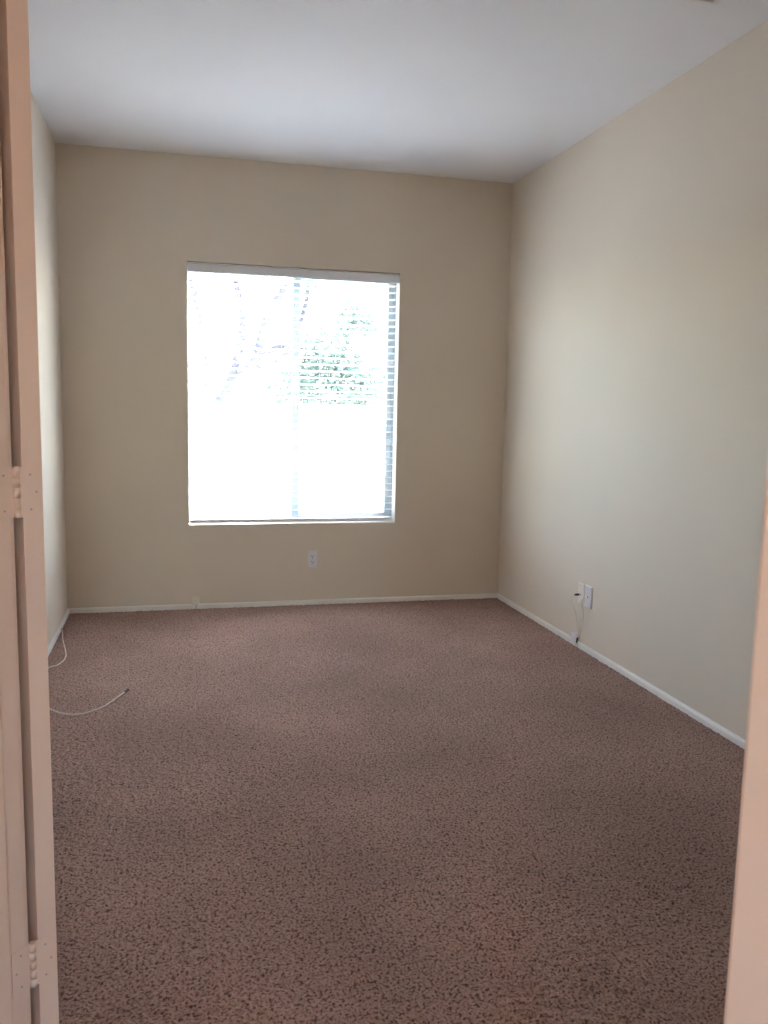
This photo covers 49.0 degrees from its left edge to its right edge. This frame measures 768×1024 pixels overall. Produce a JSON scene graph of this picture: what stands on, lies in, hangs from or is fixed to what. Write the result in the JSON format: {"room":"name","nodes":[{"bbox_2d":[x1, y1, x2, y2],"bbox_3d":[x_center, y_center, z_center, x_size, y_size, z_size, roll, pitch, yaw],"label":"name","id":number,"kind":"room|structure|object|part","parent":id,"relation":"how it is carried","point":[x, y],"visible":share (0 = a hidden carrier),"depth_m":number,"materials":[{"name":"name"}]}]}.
{"room":"empty bedroom","nodes":[
{"label":"empty bedroom","id":0,"kind":"room"},
{"bbox_2d":[31,92,67,644],"bbox_3d":[-1.068,-0.257,1.256,0.160,2.752,7.713,-1,7,-14],"label":"wall","id":1,"kind":"structure","parent":0,"point":[43,144],"depth_m":4.52,"materials":[{"name":"paint"}]},
{"bbox_2d":[48,609,69,655],"bbox_3d":[-1.531,0.818,3.550,0.013,0.036,3.320,-1,7,-14],"label":"baseboard","id":2,"kind":"structure","parent":1,"relation":"attached to","point":[58,631],"depth_m":4.66,"materials":[{"name":"paint"}]},
{"bbox_2d":[55,143,512,607],"bbox_3d":[-0.566,-0.770,5.401,3.124,2.752,0.160,-1,7,-14],"label":"wall","id":3,"kind":"structure","parent":0,"point":[130,223],"depth_m":5.25,"materials":[{"name":"paint"}]},
{"bbox_2d":[192,596,198,607],"bbox_3d":[-1.191,0.572,5.328,0.045,0.078,0.023,-1,7,-14],"label":"phone jack","id":4,"kind":"object","parent":3,"relation":"attached to","point":[195,599],"visible":1,"depth_m":5.32,"materials":[{"name":"beige plastic"}]},
{"bbox_2d":[68,593,497,613],"bbox_3d":[-0.573,0.593,5.488,2.804,0.036,0.013,-1,7,-14],"label":"baseboard","id":5,"kind":"structure","parent":3,"relation":"attached to","point":[485,595],"depth_m":5.46,"materials":[{"name":"paint"}]},
{"bbox_2d":[187,271,395,525],"bbox_3d":[-0.578,-0.728,5.411,1.328,1.611,0.166,-1,7,-14],"label":"window","id":6,"kind":"structure","parent":3,"relation":"in","point":[388,457],"depth_m":5.50,"materials":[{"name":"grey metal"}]},
{"bbox_3d":[-0.895,-0.732,5.390,0.690,1.568,0.022,-1,7,-14],"label":"sash","id":7,"kind":"part","parent":6,"relation":"part of","materials":[{"name":"clear glass"}]},
{"bbox_3d":[-0.585,0.073,5.474,1.328,0.005,0.088,-1,7,-14],"label":"sill","id":8,"kind":"part","parent":6,"relation":"part of","materials":[{"name":"paint"}]},
{"bbox_2d":[187,262,399,523],"bbox_3d":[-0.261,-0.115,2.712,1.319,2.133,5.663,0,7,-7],"label":"window blind","id":9,"kind":"object","parent":6,"relation":"attached to","point":[191,266],"visible":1,"depth_m":5.33,"materials":[{"name":"plastic"}]},
{"bbox_3d":[-1.142,-1.134,5.132,0.002,0.659,0.002,3,7,16],"label":"tilt cord","id":10,"kind":"part","parent":9,"relation":"part of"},
{"bbox_3d":[-1.131,-1.119,5.136,0.002,0.689,0.002,-1,7,-14],"label":"tilt cord","id":11,"kind":"part","parent":9,"relation":"part of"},
{"bbox_3d":[-1.071,-0.711,5.238,0.001,1.534,0.054,-1,7,-14],"label":"ladder cord","id":12,"kind":"part","parent":9,"relation":"part of","materials":[{"name":"white fabric"}]},
{"bbox_3d":[-0.740,-0.715,5.319,0.001,1.534,0.054,-1,7,-14],"label":"ladder cord","id":13,"kind":"part","parent":9,"relation":"part of","materials":[{"name":"white fabric"}]},
{"bbox_3d":[-0.587,0.051,5.458,1.306,0.026,0.052,-1,7,-14],"label":"rail","id":14,"kind":"part","parent":9,"relation":"part of","materials":[{"name":"plastic"}]},
{"bbox_3d":[-0.410,-0.718,5.401,0.001,1.534,0.054,-1,7,-14],"label":"ladder cord","id":15,"kind":"part","parent":9,"relation":"part of","materials":[{"name":"white fabric"}]},
{"bbox_3d":[-0.065,-0.722,5.485,0.001,1.534,0.054,-1,7,-14],"label":"ladder cord","id":16,"kind":"part","parent":9,"relation":"part of","materials":[{"name":"white fabric"}]},
{"bbox_3d":[0.016,-1.063,5.427,0.002,0.827,0.002,3,7,16],"label":"pull cord","id":17,"kind":"part","parent":9,"relation":"part of","materials":[{"name":"white fabric"}]},
{"bbox_3d":[0.025,-1.040,5.433,0.002,0.874,0.002,-1,7,-14],"label":"pull cord","id":18,"kind":"part","parent":9,"relation":"part of","materials":[{"name":"white fabric"}]},
{"bbox_3d":[-0.274,-0.741,5.561,0.642,1.564,0.010,-1,7,-14],"label":"screen frame","id":19,"kind":"part","parent":6,"relation":"part of","materials":[{"name":"grey metal"}]},
{"bbox_3d":[-0.272,-0.735,5.516,0.660,1.568,0.024,-1,7,-14],"label":"sash","id":20,"kind":"part","parent":6,"relation":"part of","materials":[{"name":"clear glass"}]},
{"bbox_2d":[307,550,317,567],"bbox_3d":[-0.464,0.307,5.480,0.066,0.113,0.008,-1,7,-14],"label":"wall outlet","id":21,"kind":"object","parent":3,"relation":"attached to","point":[312,557],"visible":1,"depth_m":5.48,"materials":[{"name":"white plastic"}]},
{"bbox_2d":[48,598,744,1023],"bbox_3d":[0.325,1.083,1.859,2.804,0.010,7.553,-1,7,-14],"label":"floor","id":22,"kind":"structure","parent":0,"point":[451,811],"depth_m":2.62,"materials":[{"name":"carpet"}]},
{"bbox_2d":[48,628,128,714],"bbox_3d":[-1.580,0.749,4.093,0.366,0.020,1.376,-4,9,-35],"label":"coaxial cable","id":23,"kind":"object","parent":22,"relation":"on","point":[127,689],"visible":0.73,"depth_m":3.64,"materials":[{"name":"white plastic"}]},
{"bbox_2d":[28,0,767,182],"bbox_3d":[0.382,-1.722,1.506,3.124,0.150,7.873,-1,7,-14],"label":"ceiling","id":24,"kind":"structure","parent":0,"point":[483,90],"depth_m":3.71,"materials":[{"name":"paint"}]},
{"bbox_2d":[683,0,722,4],"bbox_3d":[1.057,-1.803,2.889,0.320,0.007,0.192,-1,7,-14],"label":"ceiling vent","id":25,"kind":"object","parent":24,"relation":"in","point":[710,2],"visible":1,"depth_m":2.99,"materials":[{"name":"metal"}]},
{"bbox_2d":[498,19,767,739],"bbox_3d":[1.495,-0.455,3.238,0.160,2.752,5.066,-1,7,-14],"label":"wall","id":26,"kind":"structure","parent":0,"point":[635,447],"depth_m":3.91,"materials":[{"name":"paint"}]},
{"bbox_2d":[571,632,578,643],"bbox_3d":[1.059,0.700,4.679,0.023,0.060,0.050,-1,7,-14],"label":"phone jack","id":27,"kind":"object","parent":26,"relation":"attached to","point":[574,635],"visible":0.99,"depth_m":4.67,"materials":[{"name":"white plastic"}]},
{"bbox_2d":[578,582,584,604],"bbox_3d":[1.073,0.448,4.616,0.022,0.114,0.070,-1,7,-14],"label":"plate","id":28,"kind":"object","parent":26,"relation":"attached to","point":[581,587],"visible":1,"depth_m":4.61,"materials":[{"name":"beige plastic"}]},
{"bbox_2d":[571,593,578,645],"bbox_3d":[1.052,0.589,4.640,0.053,0.291,0.040,5,8,29],"label":"lead","id":29,"kind":"object","parent":28,"relation":"attached to","point":[575,594],"visible":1,"depth_m":4.63,"materials":[{"name":"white plastic"}]},
{"bbox_2d":[577,597,586,645],"bbox_3d":[1.073,0.597,4.580,0.025,0.291,0.065,0,7,-10],"label":"lead","id":30,"kind":"object","parent":26,"relation":"attached to","point":[584,597],"visible":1,"depth_m":4.59,"materials":[{"name":"white plastic"}]},
{"bbox_3d":[1.075,0.597,4.583,0.025,0.289,0.060,0,7,-5],"label":"cord","id":31,"kind":"part","parent":30,"relation":"part of","materials":[{"name":"white plastic"}]},
{"bbox_2d":[584,585,592,608],"bbox_3d":[1.099,0.456,4.533,0.010,0.118,0.074,-1,7,-14],"label":"plate","id":32,"kind":"object","parent":26,"relation":"attached to","point":[588,589],"visible":1,"depth_m":4.52,"materials":[{"name":"white plastic"}]},
{"bbox_2d":[497,593,744,749],"bbox_3d":[1.366,0.889,3.459,0.013,0.036,4.893,-1,7,-14],"label":"baseboard","id":33,"kind":"structure","parent":26,"relation":"attached to","point":[694,714],"depth_m":4.02,"materials":[{"name":"paint"}]},
{"bbox_3d":[-0.222,-0.222,1.114,1.587,2.752,1.586,-1,7,-14],"label":"wall","id":34,"kind":"structure","parent":0,"visible":0},
{"bbox_2d":[0,0,58,1023],"bbox_3d":[-0.804,-0.077,1.725,0.164,2.264,0.623,-5,9,-40],"label":"door","id":35,"kind":"structure","parent":34,"relation":"in","point":[34,966],"depth_m":1.50,"materials":[{"name":"paint"}]},
{"bbox_3d":[-0.656,-0.032,1.457,0.001,0.089,0.042,5,8,31],"label":"hinge plate","id":36,"kind":"part","parent":35,"relation":"part of","materials":[{"name":"paint"}]},
{"bbox_3d":[-0.674,0.854,1.569,0.001,0.089,0.042,5,8,31],"label":"hinge plate","id":37,"kind":"part","parent":35,"relation":"part of","materials":[{"name":"paint"}]},
{"bbox_3d":[-0.627,-0.035,1.490,0.042,0.089,0.001,-5,9,-39],"label":"hinge plate","id":38,"kind":"part","parent":35,"relation":"part of","materials":[{"name":"paint"}]},
{"bbox_3d":[-0.645,0.850,1.601,0.042,0.089,0.001,-5,9,-39],"label":"hinge plate","id":39,"kind":"part","parent":35,"relation":"part of","materials":[{"name":"paint"}]},
{"bbox_2d":[0,146,767,1023],"bbox_3d":[-0.155,-0.013,1.097,1.356,2.345,0.152,5,8,31],"label":"trim","id":40,"kind":"structure","parent":34,"relation":"attached to","point":[746,1000],"depth_m":1.42,"materials":[{"name":"paint"}]},
{"bbox_3d":[-0.675,-0.073,1.488,0.057,2.345,0.017,5,8,31],"label":"casing","id":41,"kind":"part","parent":40,"relation":"part of","materials":[{"name":"paint"}]},
{"bbox_3d":[0.351,0.045,0.717,0.057,2.345,0.014,5,8,31],"label":"casing","id":42,"kind":"part","parent":40,"relation":"part of","materials":[{"name":"paint"}]},
{"label":"outside","id":43,"kind":"structure","parent":0,"visible":0},
{"bbox_3d":[-0.725,0.553,7.162,30.000,0.120,38.000,-1,7,-14],"label":"ground","id":44,"kind":"structure","parent":43,"visible":0},
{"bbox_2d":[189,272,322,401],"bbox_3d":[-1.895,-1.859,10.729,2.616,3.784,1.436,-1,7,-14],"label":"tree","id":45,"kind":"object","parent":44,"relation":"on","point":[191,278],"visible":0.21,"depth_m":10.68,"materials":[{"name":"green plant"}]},
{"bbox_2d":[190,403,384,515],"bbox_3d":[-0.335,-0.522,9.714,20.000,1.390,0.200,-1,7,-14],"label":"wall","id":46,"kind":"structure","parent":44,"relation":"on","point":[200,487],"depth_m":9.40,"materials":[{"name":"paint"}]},
{"bbox_2d":[258,299,385,404],"bbox_3d":[-0.775,-1.525,11.659,1.966,2.889,1.069,-1,7,-14],"label":"shrub","id":47,"kind":"object","parent":44,"relation":"on","point":[342,314],"visible":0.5,"depth_m":11.49,"materials":[{"name":"green plant"}]}
]}

